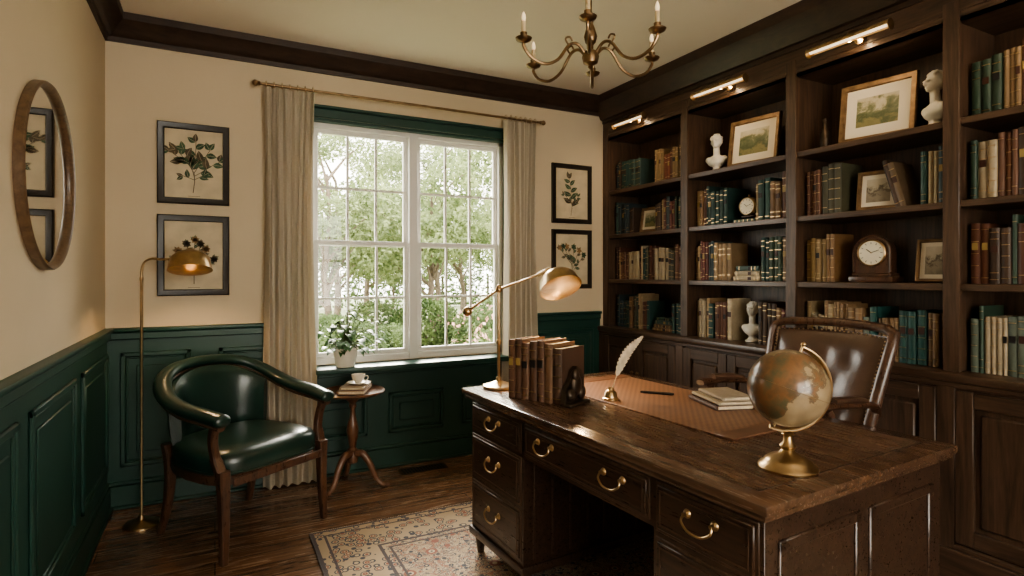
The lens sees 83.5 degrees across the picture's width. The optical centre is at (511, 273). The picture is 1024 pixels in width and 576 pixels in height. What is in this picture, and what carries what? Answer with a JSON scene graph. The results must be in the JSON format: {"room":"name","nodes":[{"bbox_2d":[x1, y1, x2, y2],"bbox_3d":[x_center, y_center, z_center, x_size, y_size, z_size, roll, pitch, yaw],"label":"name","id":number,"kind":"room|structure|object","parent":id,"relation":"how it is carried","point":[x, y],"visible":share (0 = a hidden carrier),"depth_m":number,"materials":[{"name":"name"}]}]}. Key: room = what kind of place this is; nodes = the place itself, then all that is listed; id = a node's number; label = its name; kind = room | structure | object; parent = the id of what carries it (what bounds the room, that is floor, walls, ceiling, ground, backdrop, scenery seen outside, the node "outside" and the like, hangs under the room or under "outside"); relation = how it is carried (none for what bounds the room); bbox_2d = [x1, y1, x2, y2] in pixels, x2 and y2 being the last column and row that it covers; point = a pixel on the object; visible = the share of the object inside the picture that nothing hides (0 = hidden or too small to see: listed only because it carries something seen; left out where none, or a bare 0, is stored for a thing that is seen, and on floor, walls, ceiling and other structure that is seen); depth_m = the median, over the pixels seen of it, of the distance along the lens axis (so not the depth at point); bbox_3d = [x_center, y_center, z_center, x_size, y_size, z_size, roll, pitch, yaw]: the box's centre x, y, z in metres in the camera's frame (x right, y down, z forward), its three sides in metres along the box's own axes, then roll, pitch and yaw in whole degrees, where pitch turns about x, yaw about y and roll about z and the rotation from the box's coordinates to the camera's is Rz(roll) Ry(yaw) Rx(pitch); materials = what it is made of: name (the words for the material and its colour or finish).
{"room":"office","nodes":[
{"label":"office","id":0,"kind":"room"},
{"bbox_2d":[0,0,104,379],"bbox_3d":[-1.022,-0.063,0.654,0.150,2.700,5.500,0,0,-27],"label":"wall","id":1,"kind":"structure","parent":0,"point":[61,43],"depth_m":2.14,"materials":[{"name":"beige paint"}]},
{"bbox_2d":[12,79,75,269],"bbox_3d":[-1.621,-0.338,2.010,0.030,0.649,0.704,0,0,-27],"label":"round wall mirror","id":2,"kind":"object","parent":1,"relation":"attached to","point":[43,164],"visible":1,"depth_m":1.96,"materials":[{"name":"brown wood"}]},
{"bbox_2d":[0,328,113,575],"bbox_3d":[-0.935,0.792,0.699,0.044,0.990,5.500,0,0,-27],"label":"wainscoting","id":3,"kind":"structure","parent":1,"relation":"attached to","point":[54,411],"depth_m":2.02,"materials":[{"name":"green paint"}]},
{"bbox_2d":[60,483,112,575],"bbox_3d":[-0.936,1.212,0.698,0.042,0.150,5.500,0,0,-27],"label":"baseboard","id":4,"kind":"structure","parent":1,"relation":"attached to","point":[78,562],"depth_m":2.62,"materials":[{"name":"green paint"}]},
{"bbox_2d":[86,0,123,39],"bbox_3d":[-0.913,-1.343,0.710,0.094,0.140,5.500,0,0,-27],"label":"trim","id":5,"kind":"structure","parent":1,"relation":"attached to","point":[107,14],"depth_m":2.93,"materials":[{"name":"brown wood"}]},
{"bbox_2d":[105,41,602,364],"bbox_3d":[-0.618,-0.063,4.043,3.982,2.700,0.150,0,0,-27],"label":"wall","id":6,"kind":"structure","parent":0,"point":[144,86],"depth_m":3.41,"materials":[{"name":"beige paint"}]},
{"bbox_2d":[157,120,228,205],"bbox_3d":[-1.835,-0.633,3.312,0.365,0.462,0.028,0,0,-27],"label":"print","id":7,"kind":"object","parent":6,"relation":"attached to","point":[192,159],"visible":1,"depth_m":3.31,"materials":[{"name":"beige paper"}]},
{"bbox_2d":[157,214,228,295],"bbox_3d":[-1.835,-0.107,3.312,0.365,0.462,0.028,0,0,-27],"label":"print","id":8,"kind":"object","parent":6,"relation":"attached to","point":[209,235],"visible":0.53,"depth_m":3.31,"materials":[{"name":"beige paper"}]},
{"bbox_2d":[109,433,471,510],"bbox_3d":[-0.747,1.212,3.868,3.292,0.150,0.042,0,0,-27],"label":"baseboard","id":9,"kind":"structure","parent":6,"relation":"attached to","point":[125,494],"depth_m":3.69,"materials":[{"name":"green paint"}]},
{"bbox_2d":[105,12,599,116],"bbox_3d":[-0.717,-1.343,3.854,3.332,0.140,0.094,0,0,-27],"label":"trim","id":10,"kind":"structure","parent":6,"relation":"attached to","point":[133,29],"depth_m":3.63,"materials":[{"name":"brown wood"}]},
{"bbox_2d":[107,311,601,482],"bbox_3d":[-0.747,0.792,3.867,3.292,0.990,0.044,0,0,-27],"label":"wainscoting","id":11,"kind":"structure","parent":6,"relation":"attached to","point":[423,404],"depth_m":3.66,"materials":[{"name":"green paint"}]},
{"bbox_2d":[252,79,545,124],"bbox_3d":[-0.658,-1.128,3.871,2.002,0.050,0.117,0,0,-27],"label":"curtain rod","id":12,"kind":"object","parent":6,"relation":"attached to","point":[255,82],"visible":0.87,"depth_m":3.75,"materials":[{"name":"brown metal"}]},
{"bbox_2d":[263,80,316,489],"bbox_3d":[-1.343,0.063,3.473,0.308,2.424,0.069,0,0,-27],"label":"curtain","id":13,"kind":"object","parent":12,"relation":"hanging from","point":[289,337],"visible":0.88,"depth_m":3.47,"materials":[{"name":"fabric"}]},
{"bbox_2d":[501,115,537,381],"bbox_3d":[0.064,0.062,4.196,0.286,2.425,0.068,0,0,-25],"label":"curtain","id":14,"kind":"object","parent":12,"relation":"hanging from","point":[520,317],"visible":0.7,"depth_m":4.20,"materials":[{"name":"fabric"}]},
{"bbox_2d":[313,122,502,364],"bbox_3d":[-0.701,-0.203,4.020,1.410,1.580,0.085,0,0,-27],"label":"window","id":15,"kind":"structure","parent":6,"relation":"in","point":[411,245],"depth_m":3.99,"materials":[{"name":"white paint"}]},
{"bbox_2d":[314,104,503,269],"bbox_3d":[-0.662,-0.240,3.945,1.630,1.655,0.095,0,0,-27],"label":"trim","id":16,"kind":"structure","parent":6,"relation":"attached to","point":[332,113],"depth_m":3.90,"materials":[{"name":"green paint"}]},
{"bbox_2d":[316,353,508,378],"bbox_3d":[-0.637,0.622,3.896,1.350,0.070,0.205,0,0,-27],"label":"window sill","id":17,"kind":"structure","parent":6,"relation":"attached to","point":[323,371],"depth_m":3.82,"materials":[{"name":"green paint"}]},
{"bbox_2d":[318,311,387,367],"bbox_3d":[-0.995,0.407,3.604,0.381,0.357,0.321,0,0,2],"label":"potted plant","id":18,"kind":"object","parent":17,"relation":"on","point":[345,353],"visible":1,"depth_m":3.58,"materials":[{"name":"green plant"}]},
{"bbox_2d":[551,162,591,223],"bbox_3d":[0.472,-0.628,4.506,0.365,0.462,0.028,0,0,-27],"label":"print","id":19,"kind":"object","parent":6,"relation":"attached to","point":[571,184],"visible":1,"depth_m":4.50,"materials":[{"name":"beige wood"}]},
{"bbox_2d":[551,229,591,288],"bbox_3d":[0.472,-0.116,4.506,0.365,0.462,0.028,0,0,-27],"label":"print","id":20,"kind":"object","parent":6,"relation":"attached to","point":[572,249],"visible":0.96,"depth_m":4.52,"materials":[{"name":"beige paper"}]},
{"bbox_2d":[120,0,800,94],"bbox_3d":[0.680,-1.473,1.534,3.982,0.120,5.800,0,0,-27],"label":"ceiling","id":21,"kind":"structure","parent":0,"point":[473,36],"depth_m":3.25,"materials":[{"name":"paint"}]},
{"bbox_2d":[515,0,665,88],"bbox_3d":[0.328,-1.129,2.399,0.664,0.566,0.619,0,0,-27],"label":"brass chandelier","id":22,"kind":"object","parent":21,"relation":"hanging from","point":[590,57],"visible":1,"depth_m":2.36,"materials":[{"name":"brown metal"}]},
{"bbox_2d":[85,455,939,575],"bbox_3d":[0.680,1.337,1.534,3.982,0.100,5.800,0,0,-27],"label":"floor","id":23,"kind":"structure","parent":0,"point":[270,531],"depth_m":2.98,"materials":[{"name":"brown wood"}]},
{"bbox_2d":[121,248,212,531],"bbox_3d":[-1.764,0.576,2.933,0.443,1.422,0.204,0,0,-2],"label":"floor lamp","id":24,"kind":"object","parent":23,"relation":"on","point":[189,261],"visible":1,"depth_m":2.94,"materials":[{"name":"gold metal"}]},
{"bbox_2d":[152,354,333,566],"bbox_3d":[-1.396,0.862,2.934,0.665,0.851,0.728,0,0,30],"label":"leather armchair","id":25,"kind":"object","parent":23,"relation":"on","point":[221,436],"visible":1,"depth_m":2.85,"materials":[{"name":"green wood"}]},
{"bbox_2d":[326,385,390,496],"bbox_3d":[-0.972,0.995,3.495,0.408,0.585,0.425,0,0,-27],"label":"pedestal side table","id":26,"kind":"object","parent":23,"relation":"on","point":[351,455],"visible":0.78,"depth_m":3.45,"materials":[{"name":"brown wood"}]},
{"bbox_2d":[336,381,372,394],"bbox_3d":[-0.944,0.682,3.453,0.163,0.038,0.240,0,0,-2],"label":"hardcover books","id":27,"kind":"object","parent":26,"relation":"on","point":[346,389],"visible":0.94,"depth_m":3.36,"materials":[{"name":"paper"}]},
{"bbox_2d":[347,373,368,384],"bbox_3d":[-0.924,0.632,3.451,0.128,0.060,0.128,0,0,3],"label":"teacup","id":28,"kind":"object","parent":27,"relation":"on","point":[357,378],"visible":1,"depth_m":3.43,"materials":[{"name":"beige ceramic"}]},
{"bbox_2d":[397,462,448,475],"bbox_3d":[-0.585,1.285,3.785,0.320,0.004,0.120,0,0,-27],"label":"floor vent register","id":29,"kind":"object","parent":23,"relation":"in","point":[438,466],"visible":1,"depth_m":3.78,"materials":[{"name":"brown metal"}]},
{"bbox_2d":[309,502,653,575],"bbox_3d":[0.636,1.281,2.013,2.160,0.010,2.976,0,0,-27],"label":"rug","id":30,"kind":"object","parent":23,"relation":"on","point":[439,541],"visible":0.36,"depth_m":2.63,"materials":[{"name":"fabric"}]},
{"bbox_2d":[461,371,957,575],"bbox_3d":[0.571,0.900,2.215,0.935,0.749,1.590,0,0,-31],"label":"executive desk","id":31,"kind":"object","parent":30,"relation":"on","point":[553,485],"visible":0.97,"depth_m":1.72,"materials":[{"name":"brown wood"}]},
{"bbox_2d":[463,266,581,390],"bbox_3d":[0.046,0.245,2.639,0.549,0.561,0.184,0,0,0],"label":"desk lamp","id":32,"kind":"object","parent":31,"relation":"on","point":[560,282],"visible":0.98,"depth_m":2.63,"materials":[{"name":"gold metal"}]},
{"bbox_2d":[508,335,583,404],"bbox_3d":[0.142,0.400,2.437,0.271,0.250,0.179,0,0,39],"label":"books","id":33,"kind":"object","parent":31,"relation":"on","point":[539,367],"visible":0.95,"depth_m":2.37,"materials":[{"name":"leather"},{"name":"paper"}]},
{"bbox_2d":[560,366,589,408],"bbox_3d":[0.255,0.450,2.311,0.053,0.150,0.150,0,0,39],"label":"bookend","id":34,"kind":"object","parent":31,"relation":"on","point":[573,390],"visible":1,"depth_m":2.29,"materials":[{"name":"brown metal"}]},
{"bbox_2d":[584,374,823,440],"bbox_3d":[0.633,0.522,2.388,0.490,0.006,1.070,0,0,-31],"label":"desk pad","id":35,"kind":"object","parent":31,"relation":"on","point":[678,408],"visible":0.59,"depth_m":2.22,"materials":[{"name":"leather"}]},
{"bbox_2d":[602,336,642,400],"bbox_3d":[0.457,0.388,2.373,0.166,0.264,0.068,0,0,14],"label":"pen","id":36,"kind":"object","parent":35,"relation":"on","point":[610,394],"visible":1,"depth_m":2.38,"materials":[{"name":"gold metal"}]},
{"bbox_2d":[640,391,673,394],"bbox_3d":[0.628,0.515,2.486,0.142,0.012,0.012,0,0,23],"label":"pen","id":37,"kind":"object","parent":35,"relation":"on","point":[649,392],"visible":1,"depth_m":2.48,"materials":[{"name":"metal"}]},
{"bbox_2d":[689,387,753,410],"bbox_3d":[0.839,0.497,2.302,0.169,0.046,0.220,0,0,-9],"label":"notebooks","id":38,"kind":"object","parent":35,"relation":"on","point":[717,398],"visible":0.94,"depth_m":2.24,"materials":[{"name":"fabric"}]},
{"bbox_2d":[747,342,832,477],"bbox_3d":[0.747,0.354,1.552,0.209,0.342,0.206,0,0,-27],"label":"desk globe","id":39,"kind":"object","parent":31,"relation":"on","point":[790,389],"visible":1,"depth_m":1.49,"materials":[{"name":"aged brass"},{"name":"paper"}]},
{"bbox_2d":[696,317,900,426],"bbox_3d":[1.244,0.741,2.534,0.669,1.069,0.665,0,0,-27],"label":"desk chair","id":40,"kind":"object","parent":30,"relation":"on","point":[859,364],"visible":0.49,"depth_m":2.51,"materials":[{"name":"brown leather"}]},
{"bbox_2d":[597,0,1023,575],"bbox_3d":[1.781,-0.063,2.901,0.450,2.700,4.085,0,0,-27],"label":"bookcase","id":41,"kind":"object","parent":23,"relation":"on","point":[981,487],"visible":0.47,"depth_m":2.94,"materials":[{"name":"brown wood"}]},
{"bbox_2d":[611,112,646,128],"bbox_3d":[0.890,-1.134,4.210,0.140,0.081,0.344,0,0,-27],"label":"picture light","id":42,"kind":"object","parent":41,"relation":"attached to","point":[639,117],"visible":1,"depth_m":4.19,"materials":[{"name":"gold metal"}]},
{"bbox_2d":[639,207,654,231],"bbox_3d":[1.079,-0.412,4.373,0.119,0.191,0.190,0,0,-31],"label":"framed picture","id":43,"kind":"object","parent":41,"relation":"on","point":[647,223],"visible":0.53,"depth_m":4.38,"materials":[{"name":"brown wood"}]},
{"bbox_2d":[706,133,727,169],"bbox_3d":[1.347,-0.793,3.777,0.098,0.258,0.133,0,0,-17],"label":"bust","id":44,"kind":"object","parent":41,"relation":"on","point":[716,161],"visible":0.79,"depth_m":3.75,"materials":[{"name":"beige stone"}]},
{"bbox_2d":[690,73,748,100],"bbox_3d":[1.276,-1.134,3.464,0.140,0.081,0.404,0,0,-27],"label":"picture light","id":45,"kind":"object","parent":41,"relation":"attached to","point":[729,83],"visible":1,"depth_m":3.44,"materials":[{"name":"gold metal"}]},
{"bbox_2d":[742,301,757,342],"bbox_3d":[1.478,0.291,3.524,0.125,0.249,0.097,0,0,19],"label":"bust","id":46,"kind":"object","parent":41,"relation":"on","point":[751,329],"visible":0.83,"depth_m":3.50,"materials":[{"name":"beige stone"}]},
{"bbox_2d":[727,111,782,166],"bbox_3d":[1.513,-0.817,3.547,0.130,0.300,0.340,0,0,-33],"label":"framed picture","id":47,"kind":"object","parent":41,"relation":"on","point":[755,138],"visible":0.77,"depth_m":3.52,"materials":[{"name":"brown wood"}]},
{"bbox_2d":[616,39,1023,377],"bbox_3d":[1.817,-0.261,2.929,0.209,1.355,3.906,0,0,-27],"label":"books","id":48,"kind":"object","parent":41,"relation":"on","point":[996,165],"visible":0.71,"depth_m":3.02,"materials":[{"name":"paper"}]},
{"bbox_2d":[739,195,755,217],"bbox_3d":[1.460,-0.419,3.542,0.051,0.140,0.116,0,0,-33],"label":"desk clock","id":49,"kind":"object","parent":48,"relation":"on","point":[747,205],"visible":0.98,"depth_m":3.52,"materials":[{"name":"gold metal"}]},
{"bbox_2d":[820,119,829,146],"bbox_3d":[1.675,-0.748,3.074,0.048,0.168,0.047,0,0,-27],"label":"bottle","id":50,"kind":"object","parent":41,"relation":"on","point":[824,134],"visible":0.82,"depth_m":3.06,"materials":[{"name":"brown glass"}]},
{"bbox_2d":[805,18,893,58],"bbox_3d":[1.639,-1.134,2.762,0.140,0.081,0.404,0,0,-27],"label":"picture light","id":51,"kind":"object","parent":41,"relation":"attached to","point":[859,36],"visible":1,"depth_m":2.73,"materials":[{"name":"gold metal"}]},
{"bbox_2d":[856,170,894,209],"bbox_3d":[1.852,-0.417,2.880,0.120,0.200,0.190,0,0,-37],"label":"framed picture","id":52,"kind":"object","parent":41,"relation":"on","point":[873,189],"visible":0.64,"depth_m":2.88,"materials":[{"name":"brown wood"}]},
{"bbox_2d":[848,234,903,282],"bbox_3d":[1.803,-0.077,2.847,0.110,0.237,0.210,0,0,-31],"label":"mantel clock","id":53,"kind":"object","parent":41,"relation":"on","point":[874,259],"visible":1,"depth_m":2.81,"materials":[{"name":"brown wood"}]},
{"bbox_2d":[838,69,919,142],"bbox_3d":[1.853,-0.822,2.891,0.131,0.309,0.350,0,0,-35],"label":"framed picture","id":54,"kind":"object","parent":41,"relation":"on","point":[888,104],"visible":0.78,"depth_m":2.86,"materials":[{"name":"brown wood"}]},
{"bbox_2d":[915,238,942,281],"bbox_3d":[1.970,-0.062,2.652,0.120,0.200,0.150,0,0,-35],"label":"framed picture","id":55,"kind":"object","parent":41,"relation":"on","point":[929,252],"visible":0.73,"depth_m":2.65,"materials":[{"name":"beige paper"}]},
{"bbox_2d":[921,70,942,123],"bbox_3d":[1.941,-0.798,2.630,0.103,0.268,0.137,0,0,-31],"label":"bust","id":56,"kind":"object","parent":41,"relation":"on","point":[933,113],"visible":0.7,"depth_m":2.61,"materials":[{"name":"beige stone"}]},
{"label":"outside","id":57,"kind":"structure","parent":0,"visible":0},
{"bbox_2d":[319,297,492,347],"bbox_3d":[-4.805,1.637,22.341,40.000,0.100,35.900,0,0,-27],"label":"lawn","id":58,"kind":"structure","parent":57,"point":[321,310],"depth_m":26.41,"materials":[{"name":"green plant"}]},
{"bbox_2d":[319,311,359,348],"bbox_3d":[-3.376,1.144,10.632,1.216,0.898,1.089,0,0,22],"label":"bush","id":59,"kind":"object","parent":58,"relation":"on","point":[324,320],"visible":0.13,"depth_m":10.49,"materials":[{"name":"green plant"}]},
{"bbox_2d":[319,317,389,352],"bbox_3d":[-2.680,1.144,9.633,1.216,0.898,1.089,0,0,-27],"label":"bush","id":60,"kind":"object","parent":58,"relation":"on","point":[383,344],"visible":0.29,"depth_m":9.50,"materials":[{"name":"green plant"}]},
{"bbox_2d":[318,134,401,314],"bbox_3d":[-4.027,-0.924,11.707,3.845,5.034,3.230,0,0,-12],"label":"tree","id":61,"kind":"object","parent":58,"relation":"on","point":[339,222],"visible":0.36,"depth_m":11.82,"materials":[{"name":"green plant"}]},
{"bbox_2d":[349,299,399,346],"bbox_3d":[-2.982,1.056,12.514,1.307,1.077,1.460,0,0,38],"label":"bush","id":62,"kind":"object","parent":58,"relation":"on","point":[365,310],"visible":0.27,"depth_m":12.32,"materials":[{"name":"green plant"}]},
{"bbox_2d":[325,139,443,318],"bbox_3d":[-4.767,-1.427,20.265,3.877,6.041,4.614,0,0,28],"label":"tree","id":63,"kind":"object","parent":58,"relation":"on","point":[367,168],"visible":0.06,"depth_m":19.04,"materials":[{"name":"green plant"}]},
{"bbox_2d":[378,322,402,348],"bbox_3d":[-2.193,1.233,10.569,0.871,0.718,0.973,0,0,-12],"label":"bush","id":64,"kind":"object","parent":58,"relation":"on","point":[392,329],"visible":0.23,"depth_m":10.33,"materials":[{"name":"green plant"}]},
{"bbox_2d":[319,249,492,308],"bbox_3d":[-2.640,-0.392,27.900,19.130,3.954,2.686,0,0,-27],"label":"hedge","id":65,"kind":"object","parent":58,"relation":"on","point":[394,290],"visible":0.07,"depth_m":27.26,"materials":[{"name":"green plant"}]},
{"bbox_2d":[345,146,491,329],"bbox_3d":[-2.058,-1.189,13.401,3.898,5.563,3.585,0,0,0],"label":"tree","id":66,"kind":"object","parent":58,"relation":"on","point":[433,226],"visible":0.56,"depth_m":12.56,"materials":[{"name":"green plant"}]},
{"bbox_2d":[388,295,458,346],"bbox_3d":[-1.773,1.012,11.934,1.581,1.167,1.416,0,0,-9],"label":"bush","id":67,"kind":"object","parent":58,"relation":"on","point":[429,336],"visible":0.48,"depth_m":11.60,"materials":[{"name":"green plant"}]},
{"bbox_2d":[359,143,487,323],"bbox_3d":[-2.685,-1.427,17.977,4.614,6.041,3.877,0,0,-32],"label":"tree","id":68,"kind":"object","parent":58,"relation":"on","point":[423,160],"visible":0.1,"depth_m":17.91,"materials":[{"name":"green plant"}]},
{"bbox_2d":[421,148,492,312],"bbox_3d":[-2.173,-1.585,22.220,4.097,6.358,4.455,0,0,10],"label":"tree","id":69,"kind":"object","parent":58,"relation":"on","point":[459,270],"visible":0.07,"depth_m":21.96,"materials":[{"name":"green plant"}]},
{"bbox_2d":[448,302,492,343],"bbox_3d":[-0.608,1.060,11.182,1.356,1.065,1.224,0,0,35],"label":"bush","id":70,"kind":"object","parent":58,"relation":"on","point":[461,322],"visible":0.41,"depth_m":10.93,"materials":[{"name":"green plant"}]},
{"bbox_2d":[453,333,492,343],"bbox_3d":[-0.360,1.156,7.023,1.001,0.871,1.110,0,0,19],"label":"bush","id":71,"kind":"object","parent":58,"relation":"on","point":[485,333],"visible":0.02,"depth_m":7.08,"materials":[{"name":"green plant"}]},
{"bbox_2d":[466,322,492,343],"bbox_3d":[-0.103,1.108,8.045,1.233,0.968,1.112,0,0,4],"label":"bush","id":72,"kind":"object","parent":58,"relation":"on","point":[481,336],"visible":0.04,"depth_m":7.97,"materials":[{"name":"green plant"}]},
{"bbox_2d":[472,201,492,270],"bbox_3d":[0.804,-1.321,18.653,4.084,5.828,3.756,0,0,-40],"label":"tree","id":73,"kind":"object","parent":58,"relation":"on","point":[478,253],"visible":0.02,"depth_m":18.24,"materials":[{"name":"green plant"}]},
{"bbox_2d":[475,297,492,331],"bbox_3d":[-0.074,0.968,12.326,1.703,1.257,1.525,0,0,-40],"label":"bush","id":74,"kind":"object","parent":58,"relation":"on","point":[489,302],"visible":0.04,"depth_m":12.26,"materials":[{"name":"green plant"}]},
{"bbox_2d":[478,151,492,261],"bbox_3d":[0.984,-0.924,14.191,3.845,5.034,3.230,0,0,-12],"label":"tree","id":75,"kind":"object","parent":58,"relation":"on","point":[488,154],"visible":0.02,"depth_m":13.51,"materials":[{"name":"green plant"}]}
]}

